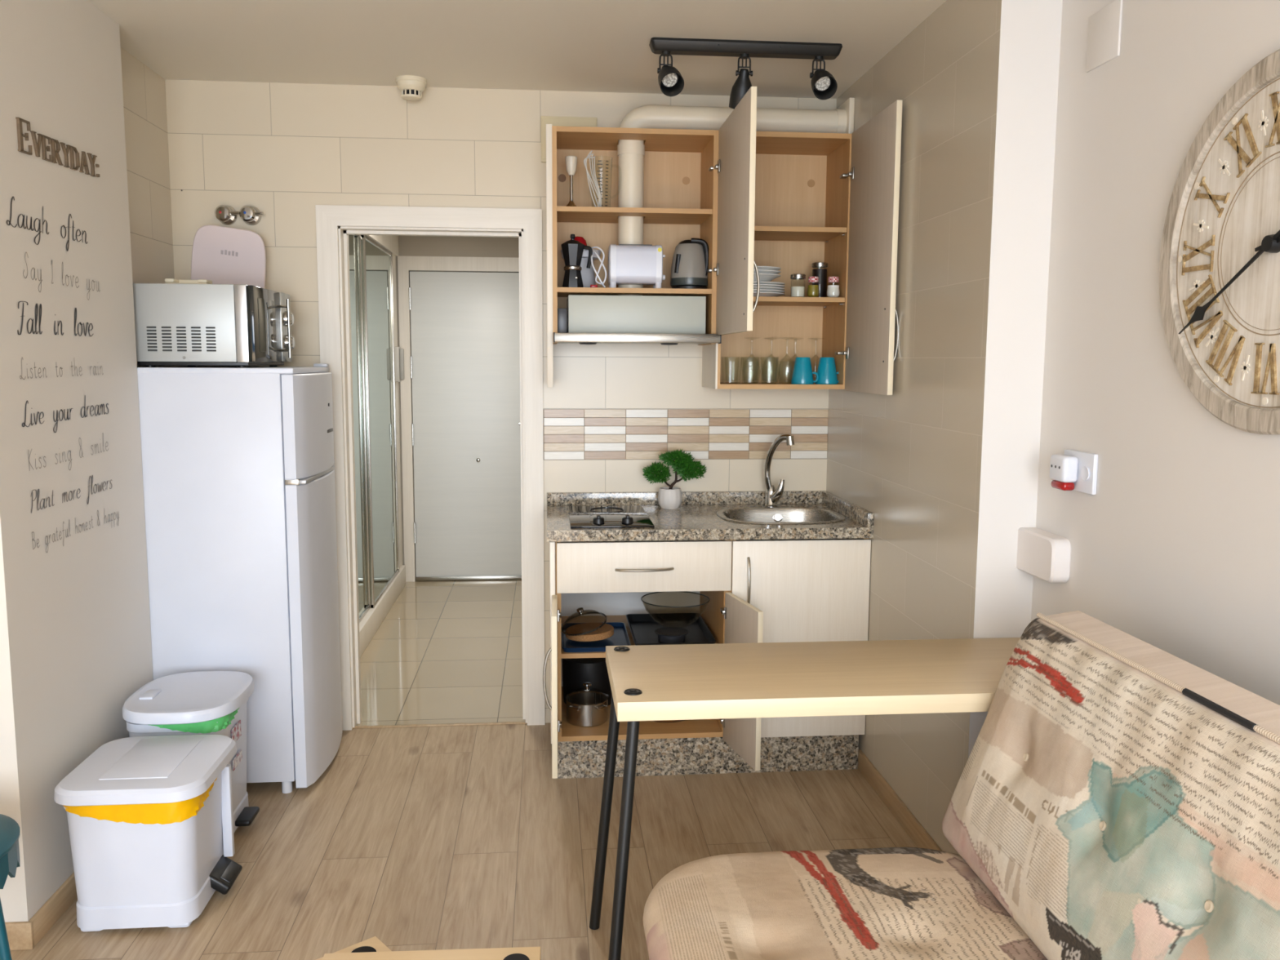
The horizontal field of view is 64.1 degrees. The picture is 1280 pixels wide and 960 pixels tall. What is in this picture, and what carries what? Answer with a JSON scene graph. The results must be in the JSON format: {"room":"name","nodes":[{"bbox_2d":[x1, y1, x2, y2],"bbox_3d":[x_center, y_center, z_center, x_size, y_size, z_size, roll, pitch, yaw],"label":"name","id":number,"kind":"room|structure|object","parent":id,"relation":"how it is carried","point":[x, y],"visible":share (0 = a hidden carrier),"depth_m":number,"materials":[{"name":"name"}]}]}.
{"room":"studio apartment","nodes":[
{"label":"studio apartment","id":0,"kind":"room"},
{"bbox_2d":[0,0,153,922],"bbox_3d":[-2.224,-0.119,2.801,1.315,2.512,0.873,0,7,-5],"label":"wall","id":1,"kind":"structure","parent":0,"point":[75,629],"depth_m":2.76,"materials":[{"name":"beige paint"}]},
{"bbox_2d":[4,871,77,950],"bbox_3d":[-2.224,1.095,2.938,1.327,0.070,0.885,0,7,-5],"label":"baseboard","id":2,"kind":"structure","parent":1,"relation":"attached to","point":[21,935],"depth_m":2.62,"materials":[{"name":"brown wood"}]},
{"bbox_2d":[6,196,88,251],"bbox_3d":[-1.556,-0.666,2.698,0.001,0.105,0.446,0,7,-5],"label":"wall lettering","id":3,"kind":"object","parent":1,"relation":"attached to","point":[12,197],"depth_m":2.64,"materials":[{"name":"plastic"}]},
{"bbox_2d":[17,301,93,336],"bbox_3d":[-1.558,-0.426,2.737,0.001,0.085,0.430,0,7,-5],"label":"wall lettering","id":4,"kind":"object","parent":1,"relation":"attached to","point":[40,305],"depth_m":2.64,"materials":[{"name":"paint"}]},
{"bbox_2d":[15,117,99,177],"bbox_3d":[-1.560,-0.884,2.759,0.007,0.083,0.457,0,7,-5],"label":"wall sign","id":5,"kind":"object","parent":1,"relation":"attached to","point":[55,155],"visible":1,"depth_m":2.71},
{"bbox_2d":[22,252,100,300],"bbox_3d":[-1.562,-0.547,2.777,0.001,0.101,0.445,0,7,-5],"label":"wall lettering","id":6,"kind":"object","parent":1,"relation":"attached to","point":[89,288],"depth_m":2.71,"materials":[{"name":"plastic"}]},
{"bbox_2d":[19,356,103,379],"bbox_3d":[-1.561,-0.305,2.776,0.001,0.056,0.485,0,7,-5],"label":"wall lettering","id":7,"kind":"object","parent":1,"relation":"attached to","point":[22,357],"depth_m":2.73,"materials":[{"name":"paint"}]},
{"bbox_2d":[22,395,108,432],"bbox_3d":[-1.562,-0.182,2.800,0.001,0.094,0.514,0,7,-5],"label":"wall lettering","id":8,"kind":"object","parent":1,"relation":"attached to","point":[68,418],"depth_m":2.76,"materials":[{"name":"plastic"}]},
{"bbox_2d":[28,433,108,470],"bbox_3d":[-1.563,-0.072,2.816,0.001,0.088,0.476,0,7,-5],"label":"wall lettering","id":9,"kind":"object","parent":1,"relation":"attached to","point":[103,433],"depth_m":2.80,"materials":[{"name":"plastic"}]},
{"bbox_2d":[31,475,111,513],"bbox_3d":[-1.564,0.038,2.832,0.001,0.081,0.493,0,7,-5],"label":"wall lettering","id":10,"kind":"object","parent":1,"relation":"attached to","point":[91,477],"depth_m":2.78,"materials":[{"name":"plastic"}]},
{"bbox_2d":[31,510,119,552],"bbox_3d":[-1.566,0.135,2.860,0.001,0.070,0.532,0,7,-5],"label":"wall lettering","id":11,"kind":"object","parent":1,"relation":"attached to","point":[111,520],"depth_m":2.79,"materials":[{"name":"plastic"}]},
{"bbox_2d":[120,47,178,367],"bbox_3d":[-1.776,-0.209,3.592,0.100,2.512,0.633,0,7,-5],"label":"wall","id":12,"kind":"structure","parent":0,"point":[144,91],"depth_m":3.59,"materials":[{"name":"beige tile"}]},
{"bbox_2d":[395,235,519,577],"bbox_3d":[-1.215,-0.506,6.792,1.550,2.360,0.137,0,7,-5],"label":"wall","id":13,"kind":"structure","parent":0,"point":[408,246],"depth_m":6.62,"materials":[{"name":"paint"}]},
{"bbox_2d":[397,255,519,582],"bbox_3d":[-1.049,-0.384,6.743,1.030,2.130,0.018,0,7,-5],"label":"trim","id":14,"kind":"structure","parent":13,"relation":"attached to","point":[405,264],"depth_m":6.63,"materials":[{"name":"white wood"}]},
{"bbox_2d":[408,271,521,581],"bbox_3d":[-1.054,-0.338,6.742,0.888,2.030,0.094,0,7,-5],"label":"door","id":15,"kind":"structure","parent":13,"relation":"in","point":[464,360],"depth_m":6.74,"materials":[{"name":"white wood"}]},
{"bbox_2d":[10,579,917,959],"bbox_3d":[-0.855,1.221,2.649,4.000,0.100,8.800,0,7,-5],"label":"floor","id":16,"kind":"structure","parent":0,"point":[446,837],"depth_m":3.24,"materials":[{"name":"brown wood"}]},
{"bbox_2d":[0,813,20,959],"bbox_3d":[-1.496,0.988,2.128,0.379,0.480,0.379,-4,8,-31],"label":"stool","id":17,"kind":"object","parent":16,"relation":"on","point":[10,832],"visible":1,"depth_m":2.13,"materials":[{"name":"teal plastic"}]},
{"bbox_2d":[53,734,242,931],"bbox_3d":[-1.309,0.949,2.767,0.383,0.408,0.392,0,7,-5],"label":"pedal bin","id":18,"kind":"object","parent":16,"relation":"on","point":[150,819],"visible":1,"depth_m":2.62,"materials":[{"name":"white plastic"}]},
{"bbox_2d":[122,671,259,833],"bbox_3d":[-1.378,0.872,3.162,0.336,0.468,0.410,0,7,-5],"label":"pedal bin","id":19,"kind":"object","parent":16,"relation":"on","point":[202,702],"visible":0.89,"depth_m":3.09,"materials":[{"name":"white plastic"}]},
{"bbox_2d":[137,363,342,793],"bbox_3d":[-1.406,0.317,3.654,0.584,1.456,0.561,0,7,-5],"label":"refrigerator","id":20,"kind":"object","parent":16,"relation":"on","point":[238,469],"visible":0.87,"depth_m":3.38,"materials":[{"name":"white metal"}]},
{"bbox_2d":[133,283,294,367],"bbox_3d":[-1.438,-0.525,3.536,0.418,0.268,0.472,0,7,-5],"label":"microwave oven","id":21,"kind":"object","parent":20,"relation":"on","point":[176,324],"visible":0.99,"depth_m":3.31,"materials":[{"name":"silver metal"}]},
{"bbox_2d":[164,278,212,284],"bbox_3d":[-1.504,-0.657,3.409,0.135,0.023,0.060,0,7,-5],"label":"plastic tray","id":22,"kind":"object","parent":21,"relation":"on","point":[166,280],"visible":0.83,"depth_m":3.38,"materials":[{"name":"beige plastic"}]},
{"bbox_2d":[191,225,266,366],"bbox_3d":[-1.538,-0.681,3.813,0.301,0.516,0.092,0,7,-5],"label":"board","id":23,"kind":"object","parent":20,"relation":"on","point":[221,255],"visible":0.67,"depth_m":3.77,"materials":[{"name":"pink plastic"}]},
{"bbox_2d":[315,936,391,959],"bbox_3d":[-0.519,1.083,1.760,0.300,0.386,0.300,-6,9,-41],"label":"coffee table","id":24,"kind":"object","parent":16,"relation":"on","point":[374,944],"visible":0.56,"depth_m":1.91,"materials":[{"name":"brown wood"}]},
{"bbox_2d":[348,235,405,657],"bbox_3d":[-1.635,-0.293,5.341,0.430,2.270,2.500,0,7,-5],"label":"wardrobe","id":25,"kind":"object","parent":16,"relation":"on","point":[381,572],"visible":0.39,"depth_m":5.67,"materials":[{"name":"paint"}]},
{"bbox_2d":[394,346,404,382],"bbox_3d":[-1.514,-0.730,6.453,0.055,0.220,0.100,0,7,-5],"label":"handle","id":26,"kind":"object","parent":25,"relation":"attached to","point":[398,352],"visible":0.98,"depth_m":6.41,"materials":[{"name":"grey plastic"}]},
{"bbox_2d":[322,946,540,959],"bbox_3d":[-0.355,1.086,1.594,0.399,0.421,0.560,0,7,-5],"label":"coffee table","id":27,"kind":"object","parent":16,"relation":"on","point":[519,953],"visible":1,"depth_m":1.82,"materials":[{"name":"brown wood"}]},
{"bbox_2d":[542,539,763,778],"bbox_3d":[0.015,0.548,3.711,0.729,0.715,0.899,0,7,-5],"label":"base cabinet","id":28,"kind":"object","parent":16,"relation":"on","point":[611,579],"visible":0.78,"depth_m":3.54,"materials":[{"name":"beige wood"}]},
{"bbox_2d":[562,657,612,705],"bbox_3d":[-0.198,0.740,3.957,0.212,0.237,0.212,0,7,-5],"label":"cooking pot","id":29,"kind":"object","parent":28,"relation":"on","point":[575,671],"visible":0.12,"depth_m":3.87,"materials":[{"name":"black metal"}]},
{"bbox_2d":[565,682,608,727],"bbox_3d":[-0.194,0.813,3.748,0.158,0.141,0.168,0,7,-5],"label":"cooking pot","id":30,"kind":"object","parent":28,"relation":"on","point":[585,708],"visible":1,"depth_m":3.71,"materials":[{"name":"silver metal"}]},
{"bbox_2d":[560,622,631,652],"bbox_3d":[-0.167,0.580,3.779,0.245,0.018,0.345,0,7,-5],"label":"baking tray","id":31,"kind":"object","parent":28,"relation":"on","point":[620,637],"visible":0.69,"depth_m":3.72,"materials":[{"name":"blue metal"}]},
{"bbox_2d":[565,622,613,641],"bbox_3d":[-0.185,0.559,3.764,0.179,0.033,0.178,0,7,-5],"label":"trivet","id":32,"kind":"object","parent":31,"relation":"on","point":[606,631],"visible":0.91,"depth_m":3.72,"materials":[{"name":"brown wood"}]},
{"bbox_2d":[560,607,606,635],"bbox_3d":[-0.206,0.510,3.751,0.169,0.088,0.171,0,7,-5],"label":"lid","id":33,"kind":"object","parent":32,"relation":"on","point":[580,610],"visible":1,"depth_m":3.73,"materials":[{"name":"clear glass"}]},
{"bbox_2d":[560,615,717,658],"bbox_3d":[-0.017,0.586,3.879,0.570,0.017,0.530,0,7,-5],"label":"shelf","id":34,"kind":"object","parent":28,"relation":"attached to","point":[581,619],"depth_m":4.02,"materials":[{"name":"brown wood"}]},
{"bbox_2d":[652,720,683,722],"bbox_3d":[0.095,0.851,3.835,0.254,0.048,0.254,0,7,-5],"label":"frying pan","id":35,"kind":"object","parent":28,"relation":"on","point":[662,721],"visible":0.05,"depth_m":3.73,"materials":[{"name":"metal"}]},
{"bbox_2d":[626,613,715,645],"bbox_3d":[0.108,0.568,3.838,0.295,0.030,0.430,0,7,-5],"label":"baking tray","id":36,"kind":"object","parent":28,"relation":"on","point":[642,627],"visible":0.63,"depth_m":3.94,"materials":[{"name":"black metal"}]},
{"bbox_2d":[654,626,688,643],"bbox_3d":[0.116,0.571,3.753,0.124,0.032,0.124,0,7,-5],"label":"lid","id":37,"kind":"object","parent":36,"relation":"on","point":[666,634],"visible":0.98,"depth_m":3.72,"materials":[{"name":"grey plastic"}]},
{"bbox_2d":[640,591,710,621],"bbox_3d":[0.132,0.495,3.846,0.259,0.101,0.259,0,7,-5],"label":"glass bowl","id":38,"kind":"object","parent":36,"relation":"on","point":[684,591],"visible":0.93,"depth_m":3.79,"materials":[{"name":"clear glass"}]},
{"bbox_2d":[546,490,874,542],"bbox_3d":[0.222,0.127,3.821,1.134,0.088,0.620,0,7,-5],"label":"countertop","id":39,"kind":"structure","parent":28,"relation":"on","point":[696,518],"depth_m":3.70,"materials":[{"name":"stone"}]},
{"bbox_2d":[568,505,654,528],"bbox_3d":[-0.116,0.119,3.772,0.290,0.034,0.495,0,7,-5],"label":"cooktop","id":40,"kind":"object","parent":39,"relation":"in","point":[631,516],"visible":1,"depth_m":3.71,"materials":[{"name":"silver metal"}]},
{"bbox_2d":[657,486,681,509],"bbox_3d":[0.117,0.071,4.007,0.094,0.078,0.095,0,7,-5],"label":"pot","id":41,"kind":"object","parent":39,"relation":"on","point":[668,497],"depth_m":3.97,"materials":[{"name":"white ceramic"}]},
{"bbox_2d":[641,448,706,509],"bbox_3d":[0.134,-0.007,4.000,0.265,0.235,0.118,0,7,-5],"label":"bonsai","id":42,"kind":"object","parent":39,"relation":"on","point":[669,497],"visible":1,"depth_m":3.98,"materials":[{"name":"green plant"}]},
{"bbox_2d":[764,433,794,506],"bbox_3d":[0.541,-0.036,4.012,0.060,0.294,0.147,-3,8,-28],"label":"tap","id":43,"kind":"object","parent":39,"relation":"on","point":[773,495],"visible":1,"depth_m":4.03,"materials":[{"name":"silver metal"}]},
{"bbox_2d":[716,506,845,540],"bbox_3d":[0.523,0.210,3.833,0.466,0.163,0.390,0,7,-5],"label":"sink","id":44,"kind":"object","parent":39,"relation":"in","point":[766,515],"visible":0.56,"depth_m":3.98,"materials":[{"name":"silver metal"}]},
{"bbox_2d":[557,734,858,778],"bbox_3d":[0.245,0.985,3.677,1.099,0.140,0.020,0,7,-5],"label":"toe kick","id":45,"kind":"object","parent":16,"relation":"on","point":[704,755],"visible":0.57,"depth_m":3.67,"materials":[{"name":"stone"}]},
{"bbox_2d":[728,537,871,737],"bbox_3d":[0.538,0.530,3.882,0.496,0.715,0.611,0,7,-5],"label":"base cabinet","id":46,"kind":"object","parent":16,"relation":"on","point":[805,590],"visible":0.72,"depth_m":3.60,"materials":[{"name":"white wood"}]},
{"bbox_2d":[589,637,1020,959],"bbox_3d":[0.478,0.820,2.496,1.188,0.751,0.466,0,7,-5],"label":"bar table","id":47,"kind":"object","parent":16,"relation":"on","point":[720,681],"visible":0.91,"depth_m":2.36,"materials":[{"name":"brown wood"}]},
{"bbox_2d":[643,610,1279,959],"bbox_3d":[0.555,0.862,1.308,0.959,0.942,1.981,0,7,-5],"label":"sofa","id":48,"kind":"object","parent":16,"relation":"on","point":[1116,796],"visible":1,"depth_m":1.84,"materials":[{"name":"fabric"}]},
{"bbox_2d":[643,847,1047,959],"bbox_3d":[0.474,0.975,1.326,0.800,0.152,1.950,0,7,-5],"label":"seat cushion","id":49,"kind":"object","parent":48,"relation":"on","point":[885,903],"depth_m":1.98,"materials":[{"name":"fabric"}]},
{"bbox_2d":[942,610,1279,959],"bbox_3d":[0.891,0.649,1.314,0.286,0.517,1.981,0,7,-5],"label":"backrest cushion","id":50,"kind":"object","parent":48,"relation":"on","point":[1116,796],"depth_m":1.73,"materials":[{"name":"fabric"}]},
{"bbox_2d":[164,79,836,723],"bbox_3d":[-0.502,-0.261,4.083,2.726,2.512,0.120,0,7,-5],"label":"wall","id":51,"kind":"structure","parent":0,"point":[279,149],"depth_m":3.88,"materials":[{"name":"beige tile"}]},
{"bbox_2d":[214,204,239,225],"bbox_3d":[-1.535,-0.990,3.807,0.092,0.072,0.070,0,7,-5],"label":"water valve","id":52,"kind":"object","parent":51,"relation":"attached to","point":[226,215],"visible":1,"depth_m":3.78,"materials":[{"name":"silver metal"}]},
{"bbox_2d":[239,205,263,225],"bbox_3d":[-1.447,-0.990,3.815,0.092,0.072,0.070,0,7,-5],"label":"water valve","id":53,"kind":"object","parent":51,"relation":"attached to","point":[250,215],"visible":1,"depth_m":3.79,"materials":[{"name":"silver metal"}]},
{"bbox_2d":[315,204,545,730],"bbox_3d":[-0.804,-0.020,4.013,0.847,2.048,0.022,0,7,-5],"label":"trim","id":54,"kind":"structure","parent":51,"relation":"attached to","point":[328,217],"depth_m":3.96,"materials":[{"name":"white wood"}]},
{"bbox_2d":[337,226,527,727],"bbox_3d":[-0.807,0.003,4.087,0.722,1.985,0.129,0,7,-5],"label":"trim","id":55,"kind":"structure","parent":51,"relation":"attached to","point":[344,231],"depth_m":4.02,"materials":[{"name":"white wood"}]},
{"bbox_2d":[352,721,527,728],"bbox_3d":[-0.807,0.993,4.146,0.698,0.004,0.018,0,7,-5],"label":"threshold","id":56,"kind":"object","parent":51,"relation":"attached to","point":[510,722],"depth_m":4.14,"materials":[{"name":"brown wood"}]},
{"bbox_2d":[541,115,596,162],"bbox_3d":[-0.271,-1.300,3.912,0.214,0.170,0.018,0,7,-5],"label":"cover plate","id":57,"kind":"object","parent":51,"relation":"attached to","point":[554,121],"visible":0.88,"depth_m":3.90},
{"bbox_2d":[546,86,759,386],"bbox_3d":[0.008,-0.779,3.547,0.661,0.920,0.912,0,7,-5],"label":"upper cabinet","id":58,"kind":"object","parent":51,"relation":"attached to","point":[684,171],"visible":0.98,"depth_m":3.69,"materials":[{"name":"beige wood"}]},
{"bbox_2d":[564,155,577,206],"bbox_3d":[-0.253,-1.088,3.766,0.056,0.198,0.056,0,7,-5],"label":"blender","id":59,"kind":"object","parent":58,"relation":"on","point":[571,161],"visible":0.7,"depth_m":3.75,"materials":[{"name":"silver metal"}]},
{"bbox_2d":[560,233,592,287],"bbox_3d":[-0.231,-0.799,3.741,0.114,0.198,0.084,0,7,-5],"label":"moka pot","id":60,"kind":"object","parent":58,"relation":"on","point":[572,250],"visible":0.96,"depth_m":3.71,"materials":[{"name":"black metal"}]},
{"bbox_2d":[560,235,606,287],"bbox_3d":[-0.213,-0.810,3.821,0.165,0.202,0.234,0,7,-5],"label":"mixer","id":61,"kind":"object","parent":58,"relation":"on","point":[588,275],"visible":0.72,"depth_m":3.81,"materials":[{"name":"grey plastic"}]},
{"bbox_2d":[583,150,601,207],"bbox_3d":[-0.171,-1.084,3.687,0.065,0.203,0.012,0,7,-5],"label":"power cord","id":62,"kind":"object","parent":58,"relation":"on","point":[588,177],"visible":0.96,"depth_m":3.69,"materials":[{"name":"white plastic"}]},
{"bbox_2d":[596,160,608,205],"bbox_3d":[-0.134,-1.083,3.752,0.106,0.192,0.086,4,8,28],"label":"measuring jug","id":63,"kind":"object","parent":58,"relation":"on","point":[598,161],"visible":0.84,"depth_m":3.72,"materials":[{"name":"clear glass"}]},
{"bbox_2d":[557,287,711,297],"bbox_3d":[-0.032,-0.701,3.838,0.559,0.017,0.304,0,7,-5],"label":"shelf","id":64,"kind":"object","parent":58,"relation":"attached to","point":[562,291],"depth_m":3.70,"materials":[{"name":"brown wood"}]},
{"bbox_2d":[556,206,712,224],"bbox_3d":[-0.031,-0.984,3.809,0.559,0.017,0.296,0,7,-5],"label":"shelf","id":65,"kind":"object","parent":58,"relation":"attached to","point":[565,215],"depth_m":3.73,"materials":[{"name":"brown wood"}]},
{"bbox_2d":[608,244,665,288],"bbox_3d":[-0.012,-0.782,3.768,0.207,0.162,0.116,0,7,-5],"label":"toaster","id":66,"kind":"object","parent":58,"relation":"on","point":[628,264],"visible":0.93,"depth_m":3.71,"materials":[{"name":"white plastic"}]},
{"bbox_2d":[553,294,721,345],"bbox_3d":[-0.023,-0.592,3.817,0.601,0.178,0.357,0,7,-5],"label":"hood","id":67,"kind":"object","parent":58,"relation":"attached to","point":[586,319],"visible":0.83,"depth_m":3.71,"materials":[{"name":"grey paint"}]},
{"bbox_2d":[617,97,854,295],"bbox_3d":[0.348,-1.051,3.835,0.868,0.725,0.150,0,7,-5],"label":"duct","id":68,"kind":"object","parent":67,"relation":"attached to","point":[630,153],"visible":0.58,"depth_m":3.76,"materials":[{"name":"beige plastic"}]},
{"bbox_2d":[670,237,708,288],"bbox_3d":[0.185,-0.802,3.819,0.144,0.191,0.144,0,7,-5],"label":"electric kettle","id":69,"kind":"object","parent":58,"relation":"on","point":[690,262],"visible":0.88,"depth_m":3.77,"materials":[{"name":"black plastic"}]},
{"bbox_2d":[542,408,828,459],"bbox_3d":[0.189,-0.183,4.094,1.148,0.200,0.004,0,7,-5],"label":"backsplash","id":70,"kind":"structure","parent":51,"relation":"attached to","point":[567,433],"depth_m":4.09,"materials":[{"name":"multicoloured tile"}]},
{"bbox_2d":[88,0,946,98],"bbox_3d":[-0.742,-1.192,0.984,4.150,0.100,6.050,0,7,-5],"label":"ceiling","id":71,"kind":"structure","parent":0,"point":[594,46],"depth_m":3.25,"materials":[{"name":"paint"}]},
{"bbox_2d":[395,75,426,101],"bbox_3d":[-0.839,-1.432,3.753,0.112,0.072,0.112,0,7,-5],"label":"smoke detector","id":72,"kind":"object","parent":71,"relation":"attached to","point":[411,87],"visible":1,"depth_m":3.72,"materials":[{"name":"beige plastic"}]},
{"bbox_2d":[648,37,842,109],"bbox_3d":[0.343,-1.304,3.295,0.625,0.206,0.192,0,7,-5],"label":"track light","id":73,"kind":"object","parent":71,"relation":"attached to","point":[671,82],"visible":0.93,"depth_m":3.28,"materials":[{"name":"black metal"}]},
{"bbox_2d":[826,0,1062,854],"bbox_3d":[0.967,-0.175,3.421,0.278,2.512,1.477,0,7,-5],"label":"wall","id":74,"kind":"structure","parent":0,"point":[945,464],"depth_m":2.84,"materials":[{"name":"white paint"}]},
{"bbox_2d":[702,99,902,395],"bbox_3d":[0.545,-0.781,3.647,0.520,0.924,0.812,0,7,-5],"label":"upper cabinet","id":75,"kind":"object","parent":74,"relation":"attached to","point":[831,198],"visible":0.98,"depth_m":3.81,"materials":[{"name":"beige wood"}]},
{"bbox_2d":[753,292,784,297],"bbox_3d":[0.426,-0.692,3.854,0.237,0.016,0.237,0,7,-5],"label":"dinner plate","id":76,"kind":"object","parent":75,"relation":"on","point":[761,294],"visible":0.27,"depth_m":3.77,"materials":[{"name":"white ceramic"}]},
{"bbox_2d":[753,288,784,293],"bbox_3d":[0.426,-0.702,3.853,0.237,0.016,0.237,0,7,-5],"label":"dinner plate","id":77,"kind":"object","parent":76,"relation":"on","point":[754,290],"visible":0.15,"depth_m":3.76,"materials":[{"name":"white ceramic"}]},
{"bbox_2d":[753,286,784,290],"bbox_3d":[0.426,-0.711,3.852,0.237,0.016,0.237,0,7,-5],"label":"dinner plate","id":78,"kind":"object","parent":77,"relation":"on","point":[754,287],"visible":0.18,"depth_m":3.76,"materials":[{"name":"white ceramic"}]},
{"bbox_2d":[753,284,785,288],"bbox_3d":[0.426,-0.721,3.851,0.237,0.016,0.237,0,7,-5],"label":"dinner plate","id":79,"kind":"object","parent":78,"relation":"on","point":[754,285],"visible":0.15,"depth_m":3.75,"materials":[{"name":"white ceramic"}]},
{"bbox_2d":[753,281,785,284],"bbox_3d":[0.426,-0.730,3.850,0.237,0.016,0.237,0,7,-5],"label":"dinner plate","id":80,"kind":"object","parent":79,"relation":"on","point":[754,282],"visible":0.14,"depth_m":3.75,"materials":[{"name":"white ceramic"}]},
{"bbox_2d":[753,273,781,281],"bbox_3d":[0.422,-0.752,3.847,0.214,0.033,0.214,0,7,-5],"label":"soup bowl","id":81,"kind":"object","parent":80,"relation":"on","point":[762,277],"visible":0.28,"depth_m":3.78,"materials":[{"name":"white ceramic"}]},
{"bbox_2d":[753,269,780,274],"bbox_3d":[0.422,-0.765,3.845,0.214,0.033,0.214,0,7,-5],"label":"soup bowl","id":82,"kind":"object","parent":81,"relation":"on","point":[760,271],"visible":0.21,"depth_m":3.76,"materials":[{"name":"white ceramic"}]},
{"bbox_2d":[753,266,781,271],"bbox_3d":[0.422,-0.778,3.844,0.214,0.033,0.214,0,7,-5],"label":"soup bowl","id":83,"kind":"object","parent":82,"relation":"on","point":[767,268],"visible":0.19,"depth_m":3.76,"materials":[{"name":"white ceramic"}]},
{"bbox_2d":[790,274,805,297],"bbox_3d":[0.587,-0.721,3.805,0.056,0.086,0.056,0,7,-5],"label":"glass jar","id":84,"kind":"object","parent":75,"relation":"on","point":[796,291],"visible":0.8,"depth_m":3.79,"materials":[{"name":"white"}]},
{"bbox_2d":[753,296,844,306],"bbox_3d":[0.511,-0.679,3.893,0.461,0.017,0.298,0,7,-5],"label":"shelf","id":85,"kind":"object","parent":75,"relation":"attached to","point":[762,300],"depth_m":3.76,"materials":[{"name":"brown wood"}]},
{"bbox_2d":[754,226,846,241],"bbox_3d":[0.512,-0.930,3.864,0.461,0.017,0.298,0,7,-5],"label":"shelf","id":86,"kind":"object","parent":75,"relation":"attached to","point":[762,233],"depth_m":3.79,"materials":[{"name":"brown wood"}]},
{"bbox_2d":[791,357,818,384],"bbox_3d":[0.614,-0.412,3.855,0.088,0.100,0.085,-3,8,-27],"label":"coffee mug","id":87,"kind":"object","parent":75,"relation":"on","point":[802,374],"visible":0.98,"depth_m":3.83,"materials":[{"name":"teal ceramic"}]},
{"bbox_2d":[807,276,818,297],"bbox_3d":[0.644,-0.716,3.806,0.048,0.078,0.048,0,7,-5],"label":"glass jar","id":88,"kind":"object","parent":75,"relation":"on","point":[813,290],"visible":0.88,"depth_m":3.79,"materials":[{"name":"green"}]},
{"bbox_2d":[811,262,827,297],"bbox_3d":[0.688,-0.761,3.921,0.061,0.140,0.061,0,7,-5],"label":"glass jar","id":89,"kind":"object","parent":75,"relation":"on","point":[821,273],"visible":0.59,"depth_m":3.90,"materials":[{"name":"black"}]},
{"bbox_2d":[815,357,838,384],"bbox_3d":[0.707,-0.413,3.863,0.088,0.100,0.085,-3,8,-27],"label":"coffee mug","id":90,"kind":"object","parent":75,"relation":"on","point":[827,372],"visible":0.88,"depth_m":3.83,"materials":[{"name":"teal ceramic"}]},
{"bbox_2d":[826,276,839,297],"bbox_3d":[0.720,-0.716,3.808,0.052,0.078,0.052,0,7,-5],"label":"glass jar","id":91,"kind":"object","parent":75,"relation":"on","point":[833,291],"visible":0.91,"depth_m":3.79,"materials":[{"name":"white"}]},
{"bbox_2d":[857,749,942,850],"bbox_3d":[0.841,1.071,3.278,0.012,0.070,0.927,0,7,-5],"label":"baseboard","id":92,"kind":"structure","parent":74,"relation":"attached to","point":[915,830],"depth_m":3.32,"materials":[{"name":"brown wood"}]},
{"bbox_2d":[1031,0,1279,705],"bbox_3d":[1.314,0.172,0.485,0.120,2.512,4.473,0,7,-5],"label":"wall","id":93,"kind":"structure","parent":0,"point":[1175,548],"depth_m":2.21,"materials":[{"name":"white paint"}]},
{"bbox_2d":[1016,527,1071,582],"bbox_3d":[1.033,0.189,2.657,0.048,0.112,0.250,0,7,-5],"label":"box","id":94,"kind":"object","parent":93,"relation":"attached to","point":[1044,555],"visible":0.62,"depth_m":2.58,"materials":[{"name":"white plastic"}]},
{"bbox_2d":[1064,448,1097,494],"bbox_3d":[1.064,-0.021,2.479,0.016,0.097,0.143,0,7,-5],"label":"wall socket","id":95,"kind":"object","parent":93,"relation":"attached to","point":[1086,482],"visible":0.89,"depth_m":2.44,"materials":[{"name":"white plastic"}]},
{"bbox_2d":[1049,453,1078,490],"bbox_3d":[1.037,-0.019,2.506,0.042,0.084,0.075,0,7,-5],"label":"air freshener","id":96,"kind":"object","parent":95,"relation":"attached to","point":[1063,468],"visible":1,"depth_m":2.48,"materials":[{"name":"white plastic"}]},
{"bbox_2d":[1080,466,1089,480],"bbox_3d":[1.062,-0.015,2.438,0.005,0.034,0.034,0,7,-5],"label":"outlet","id":97,"kind":"object","parent":95,"relation":"attached to","point":[1085,470],"depth_m":2.44,"materials":[{"name":"white plastic"}]},
{"bbox_2d":[1085,0,1122,72],"bbox_3d":[1.074,-1.028,2.368,0.006,0.127,0.138,0,7,-5],"label":"cover plate","id":98,"kind":"object","parent":93,"relation":"attached to","point":[1104,26],"visible":1,"depth_m":2.36,"materials":[{"name":"white paint"}]},
{"bbox_2d":[1159,48,1279,434],"bbox_3d":[1.115,-0.415,1.797,0.034,0.670,0.670,0,7,-5],"label":"wall clock","id":99,"kind":"object","parent":93,"relation":"attached to","point":[1220,261],"visible":1,"depth_m":1.92,"materials":[{"name":"brown wood"}]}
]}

